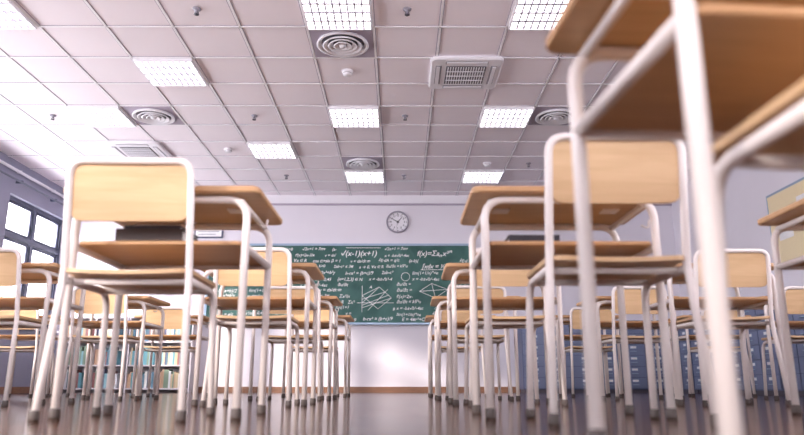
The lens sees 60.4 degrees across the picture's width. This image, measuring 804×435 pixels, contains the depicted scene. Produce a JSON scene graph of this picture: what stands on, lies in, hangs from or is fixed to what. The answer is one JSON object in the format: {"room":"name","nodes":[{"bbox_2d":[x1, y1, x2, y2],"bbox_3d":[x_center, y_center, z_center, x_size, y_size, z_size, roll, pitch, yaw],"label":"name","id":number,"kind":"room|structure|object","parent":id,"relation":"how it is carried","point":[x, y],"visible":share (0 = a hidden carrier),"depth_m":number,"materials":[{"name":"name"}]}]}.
{"room":"classroom","nodes":[
{"label":"classroom","id":0,"kind":"room"},
{"bbox_2d":[0,151,72,386],"bbox_3d":[-5.609,-0.733,3.405,0.200,3.240,16.300,0,-14,0],"label":"wall","id":1,"kind":"structure","parent":0,"point":[23,367],"depth_m":10.08,"materials":[{"name":"paint"}]},
{"bbox_2d":[0,387,49,393],"bbox_3d":[-5.500,0.797,3.031,0.018,0.090,16.300,0,-14,0],"label":"baseboard","id":2,"kind":"structure","parent":1,"relation":"attached to","point":[14,389],"depth_m":9.95,"materials":[{"name":"brown wood"}]},
{"bbox_2d":[0,159,63,205],"bbox_3d":[-5.456,-2.061,3.833,0.106,0.196,15.900,0,-14,0],"label":"rail","id":3,"kind":"object","parent":1,"relation":"attached to","point":[18,181],"visible":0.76,"depth_m":10.11,"materials":[{"name":"metal"}]},
{"bbox_2d":[4,195,62,328],"bbox_3d":[-5.630,0.729,10.357,0.070,1.800,1.700,0,-14,0],"label":"window","id":4,"kind":"structure","parent":1,"relation":"in","point":[30,244],"depth_m":10.48,"materials":[{"name":"metal"}]},
{"bbox_2d":[0,0,713,194],"bbox_3d":[-0.459,-2.361,3.818,10.700,0.120,16.900,0,-14,0],"label":"ceiling","id":5,"kind":"structure","parent":0,"point":[391,42],"depth_m":7.42,"materials":[{"name":"tile"}]},
{"bbox_2d":[0,0,36,29],"bbox_3d":[-3.555,-1.769,5.898,0.580,0.040,0.580,0,-14,0],"label":"ceiling light panel","id":6,"kind":"object","parent":5,"relation":"in","point":[11,17],"depth_m":6.02,"materials":[{"name":"white plastic"}]},
{"bbox_2d":[67,106,136,126],"bbox_3d":[-3.562,-1.199,8.229,0.580,0.040,0.580,0,-14,0],"label":"ceiling light panel","id":7,"kind":"object","parent":5,"relation":"in","point":[92,116],"depth_m":8.22,"materials":[{"name":"white plastic"}]},
{"bbox_2d":[104,140,173,157],"bbox_3d":[-3.566,-0.905,9.393,0.720,0.058,0.720,0,-14,0],"label":"air conditioner","id":8,"kind":"object","parent":5,"relation":"attached to","point":[123,148],"visible":0.78,"depth_m":9.25,"materials":[{"name":"white plastic"}]},
{"bbox_2d":[120,106,184,124],"bbox_3d":[-2.962,-1.197,8.231,0.570,0.044,0.570,0,-14,0],"label":"ceiling vent","id":9,"kind":"object","parent":5,"relation":"in","point":[142,115],"visible":1,"depth_m":8.16,"materials":[{"name":"white plastic"}]},
{"bbox_2d":[132,58,207,85],"bbox_3d":[-2.359,-1.483,7.067,0.580,0.040,0.580,0,-14,0],"label":"ceiling light panel","id":10,"kind":"object","parent":5,"relation":"in","point":[158,71],"depth_m":7.05,"materials":[{"name":"white plastic"}]},
{"bbox_2d":[192,6,201,15],"bbox_3d":[-1.755,-1.759,5.901,0.076,0.058,0.076,0,-14,0],"label":"sprinkler","id":11,"kind":"object","parent":5,"relation":"attached to","point":[197,9],"depth_m":5.89,"materials":[{"name":"silver metal"}]},
{"bbox_2d":[224,148,232,152],"bbox_3d":[-2.366,-0.907,9.397,0.120,0.054,0.120,0,-14,0],"label":"smoke detector","id":12,"kind":"object","parent":5,"relation":"attached to","point":[227,150],"visible":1,"depth_m":9.36,"materials":[{"name":"white plastic"}]},
{"bbox_2d":[246,142,296,158],"bbox_3d":[-1.766,-0.913,9.400,0.580,0.040,0.580,0,-14,0],"label":"ceiling light panel","id":13,"kind":"object","parent":5,"relation":"in","point":[260,150],"depth_m":9.39,"materials":[{"name":"white plastic"}]},
{"bbox_2d":[300,0,371,29],"bbox_3d":[-0.555,-1.767,5.906,0.580,0.040,0.580,0,-14,0],"label":"ceiling light panel","id":14,"kind":"object","parent":5,"relation":"in","point":[318,14],"depth_m":5.97,"materials":[{"name":"white plastic"}]},
{"bbox_2d":[309,30,373,57],"bbox_3d":[-0.557,-1.622,6.489,0.570,0.044,0.570,0,-14,0],"label":"ceiling vent","id":15,"kind":"object","parent":5,"relation":"in","point":[326,43],"visible":1,"depth_m":6.46,"materials":[{"name":"white plastic"}]},
{"bbox_2d":[342,69,352,76],"bbox_3d":[-0.559,-1.475,7.071,0.120,0.054,0.120,0,-14,0],"label":"smoke detector","id":16,"kind":"object","parent":5,"relation":"attached to","point":[346,72],"visible":1,"depth_m":7.04,"materials":[{"name":"white plastic"}]},
{"bbox_2d":[328,107,379,127],"bbox_3d":[-0.562,-1.197,8.238,0.580,0.040,0.580,0,-14,0],"label":"ceiling light panel","id":17,"kind":"object","parent":5,"relation":"in","point":[341,117],"depth_m":8.23,"materials":[{"name":"white plastic"}]},
{"bbox_2d":[0,0,714,195],"bbox_3d":[-0.459,-2.299,3.803,10.100,0.009,16.300,0,-14,0],"label":"grid","id":18,"kind":"object","parent":5,"relation":"attached to","point":[442,6],"depth_m":7.71,"materials":[{"name":"white metal"}]},
{"bbox_2d":[342,157,382,169],"bbox_3d":[-0.568,-0.768,9.986,0.570,0.044,0.570,0,-14,0],"label":"ceiling vent","id":19,"kind":"object","parent":5,"relation":"in","point":[359,163],"visible":1,"depth_m":9.92,"materials":[{"name":"white plastic"}]},
{"bbox_2d":[344,170,383,182],"bbox_3d":[-0.569,-0.627,10.569,0.580,0.040,0.580,0,-14,0],"label":"ceiling light panel","id":20,"kind":"object","parent":5,"relation":"in","point":[352,176],"depth_m":10.56,"materials":[{"name":"white plastic"}]},
{"bbox_2d":[403,7,411,15],"bbox_3d":[0.045,-1.757,5.906,0.076,0.058,0.076,0,-14,0],"label":"sprinkler","id":21,"kind":"object","parent":5,"relation":"attached to","point":[406,9],"depth_m":5.90,"materials":[{"name":"silver metal"}]},
{"bbox_2d":[428,56,503,88],"bbox_3d":[0.641,-1.472,7.073,0.720,0.058,0.720,0,-14,0],"label":"air conditioner","id":22,"kind":"object","parent":5,"relation":"attached to","point":[446,72],"visible":1,"depth_m":6.99,"materials":[{"name":"white plastic"}]},
{"bbox_2d":[462,170,503,182],"bbox_3d":[1.231,-0.626,10.574,0.580,0.040,0.580,0,-14,0],"label":"ceiling light panel","id":23,"kind":"object","parent":5,"relation":"in","point":[470,176],"depth_m":10.56,"materials":[{"name":"white plastic"}]},
{"bbox_2d":[483,162,490,166],"bbox_3d":[1.232,-0.762,9.990,0.120,0.054,0.120,0,-14,0],"label":"smoke detector","id":24,"kind":"object","parent":5,"relation":"attached to","point":[486,164],"visible":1,"depth_m":9.95,"materials":[{"name":"white plastic"}]},
{"bbox_2d":[479,107,534,127],"bbox_3d":[1.238,-1.196,8.243,0.580,0.040,0.580,0,-14,0],"label":"ceiling light panel","id":25,"kind":"object","parent":5,"relation":"in","point":[492,117],"depth_m":8.23,"materials":[{"name":"white plastic"}]},
{"bbox_2d":[508,0,568,29],"bbox_3d":[1.245,-1.765,5.912,0.580,0.040,0.580,0,-14,0],"label":"ceiling light panel","id":26,"kind":"object","parent":5,"relation":"in","point":[527,14],"depth_m":5.95,"materials":[{"name":"white plastic"}]},
{"bbox_2d":[528,107,584,125],"bbox_3d":[1.838,-1.193,8.244,0.570,0.044,0.570,0,-14,0],"label":"ceiling vent","id":27,"kind":"object","parent":5,"relation":"in","point":[550,116],"visible":0.88,"depth_m":8.22,"materials":[{"name":"white plastic"}]},
{"bbox_2d":[70,205,681,386],"bbox_3d":[-0.483,1.229,11.434,10.500,3.240,0.200,0,-14,0],"label":"wall","id":28,"kind":"structure","parent":0,"point":[381,355],"depth_m":11.32,"materials":[{"name":"paint"}]},
{"bbox_2d":[194,230,222,237],"bbox_3d":[-3.233,0.190,11.563,0.480,0.320,0.024,0,-14,0],"label":"framed notice","id":29,"kind":"object","parent":28,"relation":"attached to","point":[200,233],"visible":0.35,"depth_m":11.53,"materials":[{"name":"metal"}]},
{"bbox_2d":[204,243,469,324],"bbox_3d":[-1.008,1.080,11.309,4.420,1.340,0.105,0,-14,0],"label":"chalkboard","id":30,"kind":"object","parent":28,"relation":"attached to","point":[375,284],"visible":0.51,"depth_m":11.36,"materials":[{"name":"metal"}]},
{"bbox_2d":[198,387,520,392],"bbox_3d":[-0.483,2.733,10.954,10.060,0.090,0.018,0,-14,0],"label":"baseboard","id":31,"kind":"structure","parent":28,"relation":"attached to","point":[220,389],"depth_m":10.94,"materials":[{"name":"brown wood"}]},
{"bbox_2d":[386,211,408,232],"bbox_3d":[-0.073,0.073,11.592,0.384,0.384,0.042,0,-14,0],"label":"wall clock","id":32,"kind":"object","parent":28,"relation":"attached to","point":[397,221],"visible":1,"depth_m":11.60,"materials":[{"name":"white plastic"}]},
{"bbox_2d":[265,195,671,205],"bbox_3d":[-0.483,-0.290,11.684,10.100,0.170,0.035,0,-14,0],"label":"trim","id":33,"kind":"structure","parent":28,"relation":"attached to","point":[400,200],"depth_m":11.67,"materials":[{"name":"white plastic"}]},
{"bbox_2d":[0,393,803,434],"bbox_3d":[-0.459,0.893,3.023,10.700,0.100,16.900,0,-14,0],"label":"floor","id":34,"kind":"structure","parent":0,"point":[359,413],"depth_m":2.26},
{"bbox_2d":[0,248,48,406],"bbox_3d":[-2.216,0.604,3.762,0.462,0.812,0.452,0,-14,-1],"label":"chair","id":35,"kind":"object","parent":34,"relation":"on","point":[10,258],"visible":0.84,"depth_m":3.64,"materials":[{"name":"beige paint"}]},
{"bbox_2d":[0,310,54,397],"bbox_3d":[-3.565,1.275,6.508,0.462,0.812,0.452,0,-14,0],"label":"chair","id":36,"kind":"object","parent":34,"relation":"on","point":[27,313],"visible":0.55,"depth_m":6.39,"materials":[{"name":"beige paint"}]},
{"bbox_2d":[0,315,77,396],"bbox_3d":[-3.558,1.340,6.641,0.660,0.750,0.500,0,-14,0],"label":"student desk","id":37,"kind":"object","parent":34,"relation":"on","point":[7,337],"visible":0.24,"depth_m":6.75,"materials":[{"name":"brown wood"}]},
{"bbox_2d":[0,263,85,405],"bbox_3d":[-2.202,0.666,3.886,0.660,0.750,0.500,0,-14,0],"label":"student desk","id":38,"kind":"object","parent":34,"relation":"on","point":[48,274],"visible":0.65,"depth_m":3.88,"materials":[{"name":"brown wood"}]},
{"bbox_2d":[62,317,130,392],"bbox_3d":[-4.812,2.170,10.903,1.000,1.160,0.320,0,-14,0],"label":"bookcase","id":39,"kind":"object","parent":34,"relation":"on","point":[95,332],"visible":0.29,"depth_m":10.80,"materials":[{"name":"white wood"}]},
{"bbox_2d":[61,286,142,400],"bbox_3d":[-2.200,0.944,5.152,0.462,0.812,0.452,0,-14,0],"label":"chair","id":40,"kind":"object","parent":34,"relation":"on","point":[93,304],"visible":0.6,"depth_m":5.03,"materials":[{"name":"beige paint"}]},
{"bbox_2d":[69,296,169,399],"bbox_3d":[-2.199,1.004,5.266,0.660,0.750,0.500,0,-14,0],"label":"student desk","id":41,"kind":"object","parent":34,"relation":"on","point":[134,302],"visible":0.62,"depth_m":5.37,"materials":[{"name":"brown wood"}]},
{"bbox_2d":[27,157,215,420],"bbox_3d":[-0.872,0.253,2.323,0.462,0.812,0.452,0,-14,-1],"label":"chair","id":42,"kind":"object","parent":34,"relation":"on","point":[101,189],"visible":0.99,"depth_m":2.20,"materials":[{"name":"beige paint"}]},
{"bbox_2d":[124,317,196,392],"bbox_3d":[-3.782,2.170,10.906,1.000,1.160,0.320,0,-14,0],"label":"bookcase","id":43,"kind":"object","parent":34,"relation":"on","point":[170,361],"visible":0.5,"depth_m":10.77,"materials":[{"name":"white wood"}]},
{"bbox_2d":[133,307,195,397],"bbox_3d":[-2.186,1.272,6.495,0.462,0.812,0.452,0,-14,1],"label":"chair","id":44,"kind":"object","parent":34,"relation":"on","point":[173,315],"visible":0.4,"depth_m":6.38,"materials":[{"name":"beige paint"}]},
{"bbox_2d":[48,186,281,418],"bbox_3d":[-0.807,0.316,2.453,0.660,0.750,0.500,0,-14,0],"label":"student desk","id":45,"kind":"object","parent":34,"relation":"on","point":[244,208],"visible":0.76,"depth_m":2.43,"materials":[{"name":"brown wood"}]},
{"bbox_2d":[115,228,196,240],"bbox_3d":[-0.847,0.080,2.397,0.220,0.040,0.200,0,-14,-2],"label":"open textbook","id":46,"kind":"object","parent":45,"relation":"on","point":[122,234],"visible":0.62,"depth_m":2.30,"materials":[{"name":"black"}]},
{"bbox_2d":[124,225,197,240],"bbox_3d":[-0.837,0.056,2.413,0.190,0.014,0.190,-1,-14,2],"label":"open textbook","id":47,"kind":"object","parent":46,"relation":"on","point":[139,226],"visible":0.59,"depth_m":2.32,"materials":[{"name":"paper"}]},
{"bbox_2d":[130,315,208,396],"bbox_3d":[-2.200,1.341,6.645,0.660,0.750,0.500,0,-14,0],"label":"student desk","id":48,"kind":"object","parent":34,"relation":"on","point":[194,318],"visible":0.57,"depth_m":6.66,"materials":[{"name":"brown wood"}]},
{"bbox_2d":[199,247,299,406],"bbox_3d":[-0.785,0.602,3.751,0.462,0.812,0.452,0,-14,0],"label":"chair","id":49,"kind":"object","parent":34,"relation":"on","point":[281,271],"visible":0.73,"depth_m":3.63,"materials":[{"name":"beige paint"}]},
{"bbox_2d":[191,263,323,405],"bbox_3d":[-0.800,0.667,3.890,0.660,0.750,0.500,0,-14,-1],"label":"student desk","id":50,"kind":"object","parent":34,"relation":"on","point":[302,273],"visible":0.73,"depth_m":3.83,"materials":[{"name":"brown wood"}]},
{"bbox_2d":[256,286,323,400],"bbox_3d":[-0.805,0.946,5.162,0.462,0.812,0.452,0,-14,-2],"label":"chair","id":51,"kind":"object","parent":34,"relation":"on","point":[276,291],"visible":0.66,"depth_m":5.04,"materials":[{"name":"beige paint"}]},
{"bbox_2d":[248,296,341,399],"bbox_3d":[-0.811,1.004,5.270,0.660,0.750,0.500,0,-14,0],"label":"student desk","id":52,"kind":"object","parent":34,"relation":"on","point":[327,302],"visible":0.59,"depth_m":5.12,"materials":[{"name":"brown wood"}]},
{"bbox_2d":[285,309,338,397],"bbox_3d":[-0.820,1.277,6.513,0.462,0.812,0.452,0,-14,1],"label":"chair","id":53,"kind":"object","parent":34,"relation":"on","point":[324,312],"visible":0.35,"depth_m":6.40,"materials":[{"name":"beige paint"}]},
{"bbox_2d":[281,315,353,396],"bbox_3d":[-0.810,1.341,6.649,0.660,0.750,0.500,0,-14,0],"label":"student desk","id":54,"kind":"object","parent":34,"relation":"on","point":[342,319],"visible":0.52,"depth_m":6.50,"materials":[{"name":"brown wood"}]},
{"bbox_2d":[425,315,494,396],"bbox_3d":[0.557,1.343,6.653,0.660,0.750,0.500,0,-14,0],"label":"student desk","id":55,"kind":"object","parent":34,"relation":"on","point":[429,318],"visible":0.4,"depth_m":6.50,"materials":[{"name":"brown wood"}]},
{"bbox_2d":[440,310,485,397],"bbox_3d":[0.546,1.283,6.538,0.462,0.812,0.452,0,-14,-1],"label":"chair","id":56,"kind":"object","parent":34,"relation":"on","point":[443,313],"visible":0.29,"depth_m":6.42,"materials":[{"name":"beige paint"}]},
{"bbox_2d":[430,296,520,399],"bbox_3d":[0.556,1.005,5.274,0.660,0.750,0.500,0,-14,0],"label":"student desk","id":57,"kind":"object","parent":34,"relation":"on","point":[438,301],"visible":0.58,"depth_m":5.12,"materials":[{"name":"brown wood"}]},
{"bbox_2d":[445,285,513,400],"bbox_3d":[0.550,0.939,5.131,0.462,0.812,0.452,0,-14,-2],"label":"chair","id":58,"kind":"object","parent":34,"relation":"on","point":[461,290],"visible":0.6,"depth_m":5.01,"materials":[{"name":"beige paint"}]},
{"bbox_2d":[441,263,567,405],"bbox_3d":[0.568,0.668,3.894,0.660,0.750,0.500,0,-14,0],"label":"student desk","id":59,"kind":"object","parent":34,"relation":"on","point":[458,273],"visible":0.63,"depth_m":3.78,"materials":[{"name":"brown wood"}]},
{"bbox_2d":[463,248,559,406],"bbox_3d":[0.561,0.605,3.764,0.462,0.812,0.452,0,-14,0],"label":"chair","id":60,"kind":"object","parent":34,"relation":"on","point":[499,278],"visible":0.54,"depth_m":3.64,"materials":[{"name":"beige paint"}]},
{"bbox_2d":[517,320,571,392],"bbox_3d":[2.238,2.190,10.854,0.758,1.098,0.446,0,-14,0],"label":"base cabinet","id":61,"kind":"object","parent":34,"relation":"on","point":[522,348],"visible":0.27,"depth_m":10.67,"materials":[{"name":"blue metal"}]},
{"bbox_2d":[460,186,677,418],"bbox_3d":[0.563,0.317,2.457,0.660,0.750,0.500,0,-14,0],"label":"student desk","id":62,"kind":"object","parent":34,"relation":"on","point":[487,208],"visible":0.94,"depth_m":2.46,"materials":[{"name":"brown wood"}]},
{"bbox_2d":[505,235,559,240],"bbox_3d":[0.443,0.097,2.428,0.170,0.022,0.240,0,-14,0],"label":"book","id":63,"kind":"object","parent":62,"relation":"on","point":[510,237],"visible":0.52,"depth_m":2.31,"materials":[{"name":"paper"}]},
{"bbox_2d":[542,315,623,396],"bbox_3d":[1.748,1.343,6.657,0.660,0.750,0.500,0,-14,-1],"label":"student desk","id":64,"kind":"object","parent":34,"relation":"on","point":[566,318],"visible":0.22,"depth_m":6.50,"materials":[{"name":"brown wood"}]},
{"bbox_2d":[564,307,622,397],"bbox_3d":[1.761,1.274,6.505,0.462,0.812,0.452,0,-14,1],"label":"chair","id":65,"kind":"object","parent":34,"relation":"on","point":[575,312],"visible":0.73,"depth_m":6.38,"materials":[{"name":"beige paint"}]},
{"bbox_2d":[569,320,618,392],"bbox_3d":[3.003,2.190,10.856,0.758,1.098,0.446,0,-14,0],"label":"base cabinet","id":66,"kind":"object","parent":34,"relation":"on","point":[578,357],"visible":0.33,"depth_m":10.63,"materials":[{"name":"blue metal"}]},
{"bbox_2d":[526,133,715,425],"bbox_3d":[0.614,0.200,2.109,0.462,0.812,0.452,0,-14,0],"label":"chair","id":67,"kind":"object","parent":34,"relation":"on","point":[620,171],"visible":0.9,"depth_m":1.99,"materials":[{"name":"beige paint"}]},
{"bbox_2d":[576,296,684,399],"bbox_3d":[1.741,1.006,5.277,0.660,0.750,0.500,0,-14,0],"label":"student desk","id":68,"kind":"object","parent":34,"relation":"on","point":[603,302],"visible":0.34,"depth_m":5.26,"materials":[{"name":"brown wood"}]},
{"bbox_2d":[601,286,674,400],"bbox_3d":[1.730,0.946,5.161,0.462,0.812,0.452,0,-14,-1],"label":"chair","id":69,"kind":"object","parent":34,"relation":"on","point":[632,294],"visible":0.41,"depth_m":5.04,"materials":[{"name":"beige paint"}]},
{"bbox_2d":[618,320,664,392],"bbox_3d":[3.768,2.191,10.858,0.758,1.098,0.446,0,-14,0],"label":"base cabinet","id":70,"kind":"object","parent":34,"relation":"on","point":[638,372],"visible":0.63,"depth_m":10.64,"materials":[{"name":"blue metal"}]},
{"bbox_2d":[546,0,803,434],"bbox_3d":[0.623,-0.028,1.046,0.660,0.750,0.500,1,-14,-5],"label":"student desk","id":71,"kind":"object","parent":34,"relation":"on","point":[698,70],"visible":0.99,"depth_m":1.06,"materials":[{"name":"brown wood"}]},
{"bbox_2d":[671,329,699,392],"bbox_3d":[4.327,2.035,10.222,0.446,1.098,0.758,0,-14,0],"label":"base cabinet","id":72,"kind":"object","parent":34,"relation":"on","point":[681,332],"visible":0.23,"depth_m":10.09,"materials":[{"name":"blue metal"}]},
{"bbox_2d":[690,314,708,392],"bbox_3d":[4.329,1.854,9.479,0.446,1.098,0.758,0,-14,0],"label":"base cabinet","id":73,"kind":"object","parent":34,"relation":"on","point":[692,331],"visible":0.22,"depth_m":9.68,"materials":[{"name":"blue metal"}]},
{"bbox_2d":[668,315,755,396],"bbox_3d":[2.972,1.344,6.660,0.660,0.750,0.500,0,-14,-1],"label":"student desk","id":74,"kind":"object","parent":34,"relation":"on","point":[687,337],"visible":0.2,"depth_m":6.49,"materials":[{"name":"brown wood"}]},
{"bbox_2d":[641,263,788,405],"bbox_3d":[1.741,0.669,3.898,0.660,0.750,0.500,0,-14,-1],"label":"student desk","id":75,"kind":"object","parent":34,"relation":"on","point":[738,303],"visible":0.28,"depth_m":3.74,"materials":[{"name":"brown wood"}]},
{"bbox_2d":[687,310,756,397],"bbox_3d":[2.971,1.278,6.521,0.462,0.812,0.452,0,-14,-2],"label":"chair","id":76,"kind":"object","parent":34,"relation":"on","point":[733,312],"visible":0.27,"depth_m":6.41,"materials":[{"name":"beige paint"}]},
{"bbox_2d":[673,249,790,406],"bbox_3d":[1.755,0.611,3.789,0.462,0.812,0.452,0,-14,0],"label":"chair","id":77,"kind":"object","parent":34,"relation":"on","point":[745,267],"visible":0.68,"depth_m":3.67,"materials":[{"name":"beige paint"}]},
{"bbox_2d":[733,329,752,394],"bbox_3d":[4.331,1.672,8.735,0.446,1.098,0.758,0,-14,0],"label":"base cabinet","id":78,"kind":"object","parent":34,"relation":"on","point":[735,331],"visible":0.16,"depth_m":8.46,"materials":[{"name":"blue metal"}]},
{"bbox_2d":[712,79,803,283],"bbox_3d":[0.683,-0.094,0.905,0.462,0.812,0.452,0,-14,-2],"label":"chair","id":79,"kind":"object","parent":34,"relation":"on","point":[772,138],"visible":0.7,"depth_m":0.99,"materials":[{"name":"beige paint"}]},
{"bbox_2d":[744,310,784,395],"bbox_3d":[4.333,1.490,7.992,0.446,1.098,0.758,0,-14,0],"label":"base cabinet","id":80,"kind":"object","parent":34,"relation":"on","point":[755,335],"visible":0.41,"depth_m":7.96,"materials":[{"name":"blue metal"}]},
{"bbox_2d":[737,296,803,399],"bbox_3d":[2.995,1.007,5.281,0.660,0.750,0.500,0,-14,0],"label":"student desk","id":81,"kind":"object","parent":34,"relation":"on","point":[792,324],"visible":0.23,"depth_m":5.10,"materials":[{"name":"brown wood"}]},
{"bbox_2d":[757,198,803,413],"bbox_3d":[1.755,0.318,2.460,0.660,0.750,0.500,0,-14,0],"label":"student desk","id":82,"kind":"object","parent":34,"relation":"on","point":[790,217],"visible":1,"depth_m":2.64,"materials":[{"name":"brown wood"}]},
{"bbox_2d":[761,286,803,399],"bbox_3d":[2.984,0.947,5.165,0.462,0.812,0.452,0,-14,0],"label":"chair","id":83,"kind":"object","parent":34,"relation":"on","point":[794,295],"visible":0.49,"depth_m":5.05,"materials":[{"name":"beige paint"}]},
{"bbox_2d":[774,311,803,395],"bbox_3d":[4.335,1.309,7.249,0.446,1.098,0.758,0,-14,0],"label":"base cabinet","id":84,"kind":"object","parent":34,"relation":"on","point":[798,349],"visible":0.16,"depth_m":7.20,"materials":[{"name":"blue metal"}]},
{"bbox_2d":[672,165,803,314],"bbox_3d":[4.691,-0.726,3.434,0.200,3.240,16.300,0,-14,0],"label":"wall","id":85,"kind":"structure","parent":0,"point":[746,190],"depth_m":9.16,"materials":[{"name":"paint"}]},
{"bbox_2d":[766,177,803,262],"bbox_3d":[4.558,-0.061,7.543,0.037,0.900,2.000,0,-14,0],"label":"pinboard","id":86,"kind":"object","parent":85,"relation":"attached to","point":[791,243],"visible":0.44,"depth_m":8.11,"materials":[{"name":"wood"}]}
]}

